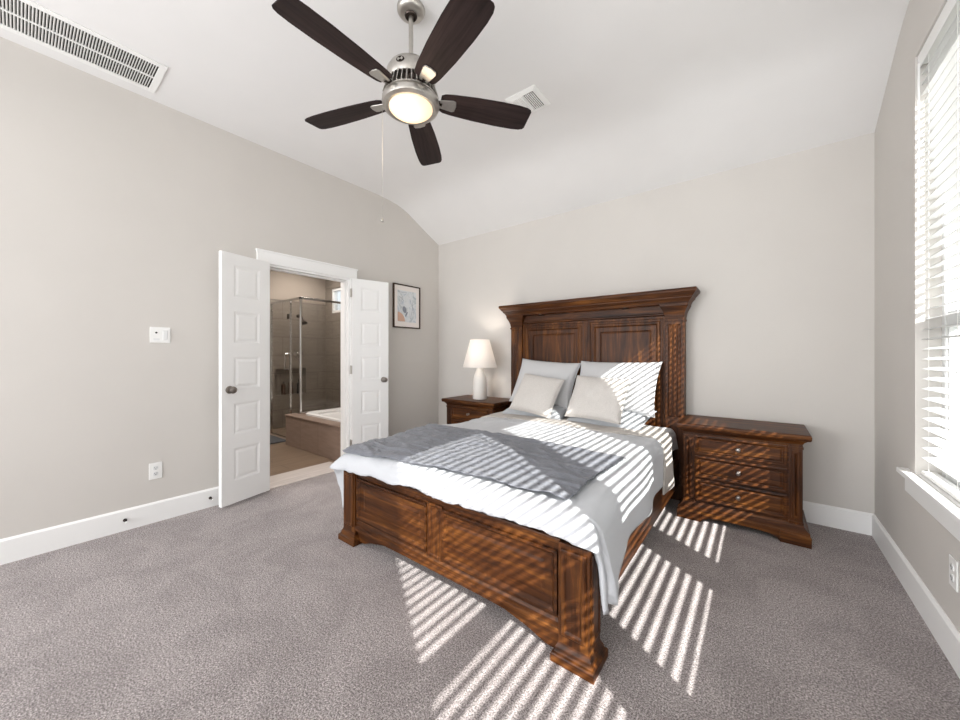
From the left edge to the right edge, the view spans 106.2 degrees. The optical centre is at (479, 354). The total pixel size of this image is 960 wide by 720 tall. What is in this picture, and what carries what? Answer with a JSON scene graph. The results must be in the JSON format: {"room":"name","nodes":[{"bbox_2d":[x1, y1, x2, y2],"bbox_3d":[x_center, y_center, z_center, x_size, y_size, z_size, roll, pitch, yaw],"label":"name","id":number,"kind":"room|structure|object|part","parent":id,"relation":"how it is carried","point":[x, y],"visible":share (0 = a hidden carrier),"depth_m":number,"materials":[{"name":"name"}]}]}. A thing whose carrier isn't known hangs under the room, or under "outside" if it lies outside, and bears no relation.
{"room":"bedroom","nodes":[
{"label":"bedroom","id":0,"kind":"room"},
{"bbox_2d":[0,37,438,538],"bbox_3d":[-3.020,-0.289,1.960,0.140,3.240,7.780,0,0,38],"label":"wall","id":1,"kind":"structure","parent":0,"point":[119,206],"depth_m":2.56,"materials":[{"name":"paint"}]},
{"bbox_2d":[0,486,218,564],"bbox_3d":[-3.658,1.157,1.016,0.015,0.148,5.506,0,0,38],"label":"baseboard","id":2,"kind":"structure","parent":1,"relation":"attached to","point":[26,545],"depth_m":2.42,"materials":[{"name":"white paint"}]},
{"bbox_2d":[149,461,161,479],"bbox_3d":[-2.386,0.855,2.652,0.009,0.120,0.074,0,0,38],"label":"wall outlet","id":3,"kind":"object","parent":1,"relation":"attached to","point":[155,469],"visible":1,"depth_m":2.65,"materials":[{"name":"white plastic"}]},
{"bbox_2d":[150,327,169,342],"bbox_3d":[-2.369,-0.145,2.671,0.012,0.116,0.116,0,0,38],"label":"switch plate","id":4,"kind":"object","parent":1,"relation":"attached to","point":[157,334],"visible":1,"depth_m":2.67,"materials":[{"name":"white plastic"}]},
{"bbox_2d":[219,250,269,507],"bbox_3d":[-1.970,0.194,3.042,0.163,2.030,0.423,0,0,23],"label":"door","id":5,"kind":"structure","parent":1,"relation":"in","point":[244,282],"depth_m":3.00,"materials":[{"name":"white paint"}]},
{"bbox_3d":[-1.984,0.284,2.883,0.064,0.062,0.062,0,0,23],"label":"knob","id":6,"kind":"part","parent":5,"relation":"part of","materials":[{"name":"silver metal"}]},
{"bbox_2d":[270,462,333,488],"bbox_3d":[-1.828,1.278,3.700,0.358,0.106,0.802,0,0,38],"label":"threshold","id":7,"kind":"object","parent":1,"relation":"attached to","point":[282,479],"depth_m":3.68,"materials":[{"name":"tile"}]},
{"bbox_2d":[256,248,357,438],"bbox_3d":[-1.660,0.147,3.569,0.028,2.167,1.010,0,0,38],"label":"trim","id":8,"kind":"structure","parent":1,"relation":"attached to","point":[275,258],"depth_m":3.55,"materials":[{"name":"white paint"}]},
{"bbox_2d":[270,265,349,455],"bbox_3d":[-1.729,0.206,3.622,0.154,2.049,0.842,0,0,38],"label":"trim","id":9,"kind":"structure","parent":1,"relation":"attached to","point":[345,283],"depth_m":3.91,"materials":[{"name":"white paint"}]},
{"bbox_2d":[350,278,387,445],"bbox_3d":[-1.224,0.194,4.002,0.423,2.030,0.163,0,0,-38],"label":"door","id":10,"kind":"structure","parent":1,"relation":"in","point":[369,298],"depth_m":3.98,"materials":[{"name":"white paint"}]},
{"bbox_2d":[393,283,419,328],"bbox_3d":[-0.917,-0.600,4.525,0.023,0.538,0.432,0,0,38],"label":"framed print","id":11,"kind":"object","parent":1,"relation":"attached to","point":[406,298],"visible":1,"depth_m":4.52,"materials":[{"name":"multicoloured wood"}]},
{"bbox_2d":[270,270,324,428],"bbox_3d":[-3.919,-0.089,5.399,0.120,2.840,3.300,0,0,38],"label":"wall","id":12,"kind":"structure","parent":0,"point":[313,332],"depth_m":6.28,"materials":[{"name":"tile"}]},
{"bbox_2d":[281,381,285,394],"bbox_3d":[-3.340,0.569,6.127,0.070,0.222,0.069,0,0,38],"label":"bottle","id":13,"kind":"object","parent":12,"relation":"on","point":[283,386],"visible":1,"depth_m":6.10,"materials":[{"name":"black plastic"}]},
{"bbox_2d":[293,349,302,357],"bbox_3d":[-3.142,-0.019,6.251,0.057,0.160,0.160,0,0,38],"label":"shower valve","id":14,"kind":"object","parent":12,"relation":"attached to","point":[296,352],"visible":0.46,"depth_m":6.24,"materials":[{"name":"silver metal"}]},
{"bbox_2d":[296,314,306,324],"bbox_3d":[-3.063,-0.606,6.190,0.256,0.187,0.120,0,0,38],"label":"shower spray","id":15,"kind":"object","parent":12,"relation":"attached to","point":[297,315],"visible":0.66,"depth_m":6.16,"materials":[{"name":"brown metal"}]},
{"bbox_2d":[325,280,340,408],"bbox_3d":[-1.798,-0.089,5.914,2.793,2.840,0.120,0,0,38],"label":"wall","id":16,"kind":"structure","parent":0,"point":[332,320],"depth_m":6.51,"materials":[{"name":"tile"}]},
{"bbox_2d":[332,287,340,312],"bbox_3d":[-2.213,-0.969,6.231,1.150,0.440,0.070,0,0,38],"label":"window","id":17,"kind":"structure","parent":16,"relation":"attached to","point":[334,291],"depth_m":6.54,"materials":[{"name":"white plastic"}]},
{"bbox_2d":[0,0,909,244],"bbox_3d":[-1.337,-1.712,0.649,4.407,0.504,7.980,0,0,38],"label":"ceiling","id":18,"kind":"structure","parent":0,"point":[643,95],"depth_m":2.43,"materials":[{"name":"paint"}]},
{"bbox_2d":[0,0,167,93],"bbox_3d":[-2.437,-1.860,2.108,0.375,0.008,0.870,0,0,38],"label":"ceiling vent","id":19,"kind":"object","parent":18,"relation":"in","point":[28,19],"visible":1,"depth_m":2.15,"materials":[{"name":"white plastic"}]},
{"bbox_2d":[272,0,530,221],"bbox_3d":[-0.402,-1.294,1.906,1.328,1.140,1.263,0,0,38],"label":"ceiling fan","id":20,"kind":"object","parent":18,"relation":"hanging from","point":[409,95],"visible":1,"depth_m":1.82,"materials":[{"name":"brown wood"}]},
{"bbox_3d":[-0.631,-1.387,1.613,0.166,0.006,0.520,14,8,37],"label":"blade","id":21,"kind":"part","parent":20,"relation":"part of","materials":[{"name":"brown wood"}]},
{"bbox_3d":[-0.767,-1.387,2.088,0.520,0.006,0.166,0,11,20],"label":"blade","id":22,"kind":"part","parent":20,"relation":"part of","materials":[{"name":"brown wood"}]},
{"bbox_3d":[-0.372,-1.311,1.945,0.242,0.057,0.242,0,0,38],"label":"lamp shade","id":23,"kind":"part","parent":20,"relation":"part of","materials":[{"name":"beige glass"}]},
{"bbox_3d":[-0.358,-1.387,2.364,0.166,0.006,0.520,-11,0,2],"label":"blade","id":24,"kind":"part","parent":20,"relation":"part of","materials":[{"name":"brown wood"}]},
{"bbox_3d":[-0.137,-1.387,1.597,0.166,0.006,0.520,13,-7,-33],"label":"blade","id":25,"kind":"part","parent":20,"relation":"part of","materials":[{"name":"brown wood"}]},
{"bbox_3d":[0.031,-1.387,2.061,0.520,0.006,0.166,0,-11,-16],"label":"blade","id":26,"kind":"part","parent":20,"relation":"part of","materials":[{"name":"brown wood"}]},
{"bbox_2d":[505,84,550,112],"bbox_3d":[0.354,-1.854,2.655,0.245,0.020,0.245,0,0,38],"label":"ceiling vent","id":27,"kind":"object","parent":18,"relation":"in","point":[532,98],"visible":0.84,"depth_m":2.62,"materials":[{"name":"white plastic"}]},
{"bbox_2d":[0,427,959,719],"bbox_3d":[-2.518,1.291,1.569,7.400,0.120,7.980,0,0,38],"label":"floor","id":28,"kind":"structure","parent":0,"point":[255,607],"depth_m":1.60,"materials":[{"name":"carpet"}]},
{"bbox_2d":[270,435,285,443],"bbox_3d":[-3.168,1.223,5.143,0.740,0.014,0.520,0,0,38],"label":"bath mat","id":29,"kind":"object","parent":28,"relation":"on","point":[273,439],"visible":0.09,"depth_m":5.10,"materials":[{"name":"grey fabric"}]},
{"bbox_2d":[270,297,340,438],"bbox_3d":[-2.692,0.213,5.808,1.294,2.035,1.126,0,0,38],"label":"shower enclosure","id":30,"kind":"object","parent":28,"relation":"on","point":[289,316],"visible":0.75,"depth_m":5.21,"materials":[{"name":"silver metal"}]},
{"bbox_3d":[-3.242,0.218,5.601,0.024,1.985,0.024,0,0,38],"label":"door post","id":31,"kind":"part","parent":30,"relation":"part of","materials":[{"name":"silver metal"}]},
{"bbox_3d":[-2.813,0.101,5.224,0.022,0.241,0.056,0,0,38],"label":"door handle","id":32,"kind":"part","parent":30,"relation":"part of","materials":[{"name":"silver metal"}]},
{"bbox_3d":[-2.501,0.006,5.023,0.028,1.620,0.028,0,0,38],"label":"corner post","id":33,"kind":"part","parent":30,"relation":"part of","materials":[{"name":"silver metal"}]},
{"bbox_3d":[-2.677,-0.789,5.827,1.294,0.030,1.079,0,0,38],"label":"header rail","id":34,"kind":"part","parent":30,"relation":"part of","materials":[{"name":"silver metal"}]},
{"bbox_2d":[285,408,340,460],"bbox_3d":[-1.711,1.011,4.975,1.477,0.440,1.245,0,0,38],"label":"bathtub","id":35,"kind":"object","parent":28,"relation":"on","point":[318,432],"visible":0.33,"depth_m":4.52,"materials":[{"name":"tile"}]},
{"bbox_2d":[441,395,511,423],"bbox_3d":[-0.007,0.873,4.213,0.764,0.715,0.480,0,0,38],"label":"nightstand","id":36,"kind":"object","parent":28,"relation":"on","point":[463,408],"visible":0.21,"depth_m":4.07,"materials":[{"name":"brown wood"}]},
{"bbox_3d":[-0.124,0.835,4.063,0.524,0.156,0.024,0,0,38],"label":"drawer","id":37,"kind":"part","parent":36,"relation":"part of","materials":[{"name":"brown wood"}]},
{"bbox_3d":[-0.115,0.856,4.074,0.544,0.530,0.024,0,0,38],"label":"frame","id":38,"kind":"part","parent":36,"relation":"part of","materials":[{"name":"brown wood"}]},
{"bbox_3d":[-0.124,0.672,4.063,0.524,0.138,0.024,0,0,38],"label":"drawer","id":39,"kind":"part","parent":36,"relation":"part of","materials":[{"name":"brown wood"}]},
{"bbox_2d":[463,339,496,399],"bbox_3d":[-0.002,0.171,4.179,0.398,0.688,0.398,0,0,38],"label":"table lamp","id":40,"kind":"object","parent":36,"relation":"on","point":[479,355],"visible":1,"depth_m":4.08,"materials":[{"name":"white ceramic"}]},
{"bbox_3d":[-0.002,-0.013,4.179,0.398,0.320,0.398,0,0,38],"label":"lamp shade","id":41,"kind":"part","parent":40,"relation":"part of","materials":[{"name":"white fabric"}]},
{"bbox_2d":[338,286,699,684],"bbox_3d":[0.418,0.341,2.767,1.934,1.779,2.242,0,0,38],"label":"bed","id":42,"kind":"object","parent":28,"relation":"on","point":[550,584],"visible":0.73,"depth_m":2.05,"materials":[{"name":"brown wood"}]},
{"bbox_3d":[-0.831,0.963,2.415,0.146,0.415,0.125,0,0,38],"label":"footboard post","id":43,"kind":"part","parent":42,"relation":"part of","materials":[{"name":"brown wood"}]},
{"bbox_3d":[-0.539,0.933,2.144,0.645,0.265,0.024,0,0,38],"label":"footboard panel","id":44,"kind":"part","parent":42,"relation":"part of","materials":[{"name":"brown wood"}]},
{"bbox_3d":[-0.235,1.112,1.911,1.430,0.067,0.038,0,0,38],"label":"moulding","id":45,"kind":"part","parent":42,"relation":"part of","materials":[{"name":"brown wood"}]},
{"bbox_3d":[-0.217,0.991,1.934,1.440,0.450,0.060,0,0,38],"label":"footboard","id":46,"kind":"part","parent":42,"relation":"part of","materials":[{"name":"brown wood"}]},
{"bbox_3d":[-0.216,0.759,1.935,1.440,0.020,0.087,0,0,38],"label":"rail","id":47,"kind":"part","parent":42,"relation":"part of","materials":[{"name":"brown wood"}]},
{"bbox_3d":[0.065,0.933,1.674,0.645,0.265,0.024,0,0,38],"label":"footboard panel","id":48,"kind":"part","parent":42,"relation":"part of","materials":[{"name":"brown wood"}]},
{"bbox_3d":[0.440,0.411,4.083,0.152,1.640,0.130,0,0,38],"label":"headboard post","id":49,"kind":"part","parent":42,"relation":"part of","materials":[{"name":"brown wood"}]},
{"bbox_3d":[0.766,0.223,3.800,0.713,1.115,0.020,0,0,38],"label":"headboard panel","id":50,"kind":"part","parent":42,"relation":"part of","materials":[{"name":"brown wood"}]},
{"bbox_3d":[0.400,0.963,1.456,0.146,0.415,0.125,0,0,38],"label":"footboard post","id":51,"kind":"part","parent":42,"relation":"part of","materials":[{"name":"brown wood"}]},
{"bbox_3d":[1.039,-0.486,3.564,1.934,0.124,0.220,0,0,38],"label":"crown","id":52,"kind":"part","parent":42,"relation":"part of","materials":[{"name":"brown wood"}]},
{"bbox_3d":[1.343,0.223,3.350,0.691,1.115,0.020,0,0,38],"label":"headboard panel","id":53,"kind":"part","parent":42,"relation":"part of","materials":[{"name":"brown wood"}]},
{"bbox_3d":[1.060,0.986,2.275,0.035,0.230,1.988,0,0,38],"label":"rail","id":54,"kind":"part","parent":42,"relation":"part of","materials":[{"name":"brown wood"}]},
{"bbox_3d":[1.688,0.411,3.110,0.152,1.640,0.130,0,0,38],"label":"headboard post","id":55,"kind":"part","parent":42,"relation":"part of","materials":[{"name":"brown wood"}]},
{"bbox_2d":[676,414,811,548],"bbox_3d":[1.941,0.873,2.695,0.764,0.715,0.480,0,0,38],"label":"nightstand","id":56,"kind":"object","parent":28,"relation":"on","point":[743,472],"visible":1,"depth_m":2.52,"materials":[{"name":"brown wood"}]},
{"bbox_3d":[1.825,1.007,2.545,0.524,0.156,0.024,0,0,38],"label":"drawer","id":57,"kind":"part","parent":56,"relation":"part of","materials":[{"name":"brown wood"}]},
{"bbox_3d":[1.825,0.835,2.545,0.524,0.156,0.024,0,0,38],"label":"drawer","id":58,"kind":"part","parent":56,"relation":"part of","materials":[{"name":"brown wood"}]},
{"bbox_3d":[1.825,0.672,2.545,0.524,0.138,0.024,0,0,38],"label":"drawer","id":59,"kind":"part","parent":56,"relation":"part of","materials":[{"name":"brown wood"}]},
{"bbox_3d":[1.833,0.856,2.556,0.544,0.530,0.024,0,0,38],"label":"frame","id":60,"kind":"part","parent":56,"relation":"part of","materials":[{"name":"brown wood"}]},
{"bbox_2d":[439,132,874,513],"bbox_3d":[1.091,-0.116,3.765,4.407,2.893,0.120,0,0,38],"label":"wall","id":61,"kind":"structure","parent":0,"point":[779,253],"depth_m":2.87,"materials":[{"name":"paint"}]},
{"bbox_2d":[803,501,872,535],"bbox_3d":[1.049,1.157,3.711,4.127,0.148,0.015,0,0,38],"label":"baseboard","id":62,"kind":"structure","parent":61,"relation":"attached to","point":[816,513],"depth_m":2.55,"materials":[{"name":"white paint"}]},
{"bbox_2d":[875,0,959,632],"bbox_3d":[0.346,-0.289,-0.662,0.140,3.240,7.780,0,0,38],"label":"wall","id":63,"kind":"structure","parent":0,"point":[927,545],"depth_m":1.89,"materials":[{"name":"paint"}]},
{"bbox_2d":[872,514,959,678],"bbox_3d":[0.285,1.157,-0.615,0.015,0.148,7.780,0,0,38],"label":"baseboard","id":64,"kind":"structure","parent":63,"relation":"attached to","point":[941,627],"depth_m":1.69,"materials":[{"name":"white paint"}]},
{"bbox_2d":[896,467,959,540],"bbox_3d":[1.249,0.653,0.643,0.044,0.115,3.200,0,0,38],"label":"trim","id":65,"kind":"structure","parent":63,"relation":"attached to","point":[941,508],"depth_m":1.55,"materials":[{"name":"white paint"}]},
{"bbox_2d":[916,473,959,506],"bbox_3d":[1.944,0.607,1.432,0.083,0.024,0.880,0,0,38],"label":"trim","id":66,"kind":"structure","parent":63,"relation":"attached to","point":[927,480],"depth_m":1.58,"materials":[{"name":"white paint"}]},
{"bbox_2d":[917,0,959,501],"bbox_3d":[1.935,-0.448,1.440,0.078,2.079,0.872,0,0,38],"label":"window blind","id":67,"kind":"object","parent":63,"relation":"attached to","point":[941,49],"visible":1,"depth_m":1.61,"materials":[{"name":"white plastic"}]},
{"bbox_3d":[2.139,-0.429,1.684,0.056,2.010,0.002,0,0,38],"label":"ladder cord","id":68,"kind":"part","parent":67,"relation":"part of","materials":[{"name":"white fabric"}]},
{"bbox_3d":[1.943,0.583,1.433,0.050,0.018,0.856,0,0,38],"label":"rail","id":69,"kind":"part","parent":67,"relation":"part of","materials":[{"name":"white plastic"}]},
{"bbox_3d":[1.943,-0.429,1.433,0.056,2.010,0.002,0,0,38],"label":"ladder cord","id":70,"kind":"part","parent":67,"relation":"part of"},
{"bbox_2d":[942,178,959,487],"bbox_3d":[1.999,-0.447,1.390,0.055,2.085,0.880,0,0,38],"label":"window","id":71,"kind":"structure","parent":63,"relation":"in","point":[951,308],"depth_m":1.71,"materials":[{"name":"white glass"}]},
{"bbox_3d":[1.993,0.216,1.395,0.028,0.690,0.810,0,0,38],"label":"sash","id":72,"kind":"part","parent":71,"relation":"part of","materials":[{"name":"white plastic"}]},
{"bbox_3d":[1.997,-0.167,1.392,0.041,0.075,0.810,0,0,38],"label":"sash rail","id":73,"kind":"part","parent":71,"relation":"part of","materials":[{"name":"white plastic"}]},
{"bbox_2d":[949,554,958,591],"bbox_3d":[1.888,0.871,1.438,0.009,0.120,0.074,0,0,38],"label":"wall outlet","id":74,"kind":"object","parent":63,"relation":"attached to","point":[953,563],"visible":1,"depth_m":1.43,"materials":[{"name":"white plastic"}]},
{"bbox_3d":[0.430,0.956,2.765,1.480,0.166,1.950,0,0,38],"label":"box spring","id":75,"kind":"object","parent":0,"visible":0},
{"bbox_3d":[0.427,0.768,2.761,1.510,0.205,1.970,0,0,38],"label":"mattress","id":76,"kind":"object","parent":75,"relation":"on","visible":0},
{"bbox_2d":[330,411,674,614],"bbox_3d":[0.268,0.820,2.627,1.948,0.488,1.964,0,0,38],"label":"duvet","id":77,"kind":"object","parent":76,"relation":"on","point":[600,519],"visible":0.64,"depth_m":1.83,"materials":[{"name":"white fabric"}]},
{"bbox_2d":[343,423,625,499],"bbox_3d":[-0.059,0.600,2.227,1.634,0.101,0.815,0,0,38],"label":"throw blanket","id":78,"kind":"object","parent":77,"relation":"on","point":[560,470],"visible":1,"depth_m":2.06,"materials":[{"name":"grey fabric"}]},
{"bbox_2d":[502,405,566,419],"bbox_3d":[0.595,0.540,3.580,0.645,0.186,0.456,0,0,36],"label":"pillow","id":79,"kind":"object","parent":77,"relation":"on","point":[558,412],"visible":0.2,"depth_m":3.38,"materials":[{"name":"white fabric"}]},
{"bbox_2d":[509,359,580,409],"bbox_3d":[0.649,0.285,3.657,0.689,0.487,0.287,0,0,37],"label":"pillow","id":80,"kind":"object","parent":79,"relation":"on","point":[566,371],"visible":0.51,"depth_m":3.56,"materials":[{"name":"grey fabric"}]},
{"bbox_2d":[509,373,563,417],"bbox_3d":[0.536,0.379,3.430,0.454,0.388,0.280,0,0,41],"label":"throw cushion","id":81,"kind":"object","parent":77,"relation":"on","point":[537,395],"visible":1,"depth_m":3.36,"materials":[{"name":"fabric"}]},
{"bbox_2d":[564,375,630,424],"bbox_3d":[0.997,0.370,3.071,0.492,0.364,0.256,0,0,42],"label":"throw cushion","id":82,"kind":"object","parent":77,"relation":"on","point":[595,398],"visible":1,"depth_m":3.00,"materials":[{"name":"fabric"}]},
{"bbox_2d":[567,410,656,429],"bbox_3d":[1.140,0.541,3.156,0.645,0.181,0.456,0,0,40],"label":"pillow","id":83,"kind":"object","parent":77,"relation":"on","point":[629,420],"visible":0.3,"depth_m":2.94,"materials":[{"name":"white fabric"}]},
{"bbox_2d":[580,361,661,417],"bbox_3d":[1.203,0.286,3.228,0.738,0.448,0.294,0,0,41],"label":"pillow","id":84,"kind":"object","parent":83,"relation":"on","point":[640,396],"visible":0.62,"depth_m":3.06,"materials":[{"name":"grey fabric"}]},
{"bbox_2d":[565,416,677,450],"bbox_3d":[0.893,0.696,3.368,1.640,0.186,0.402,0,0,38],"label":"sheet","id":85,"kind":"object","parent":76,"relation":"on","point":[670,431],"visible":0.06,"depth_m":2.98,"materials":[{"name":"fabric"}]}
]}

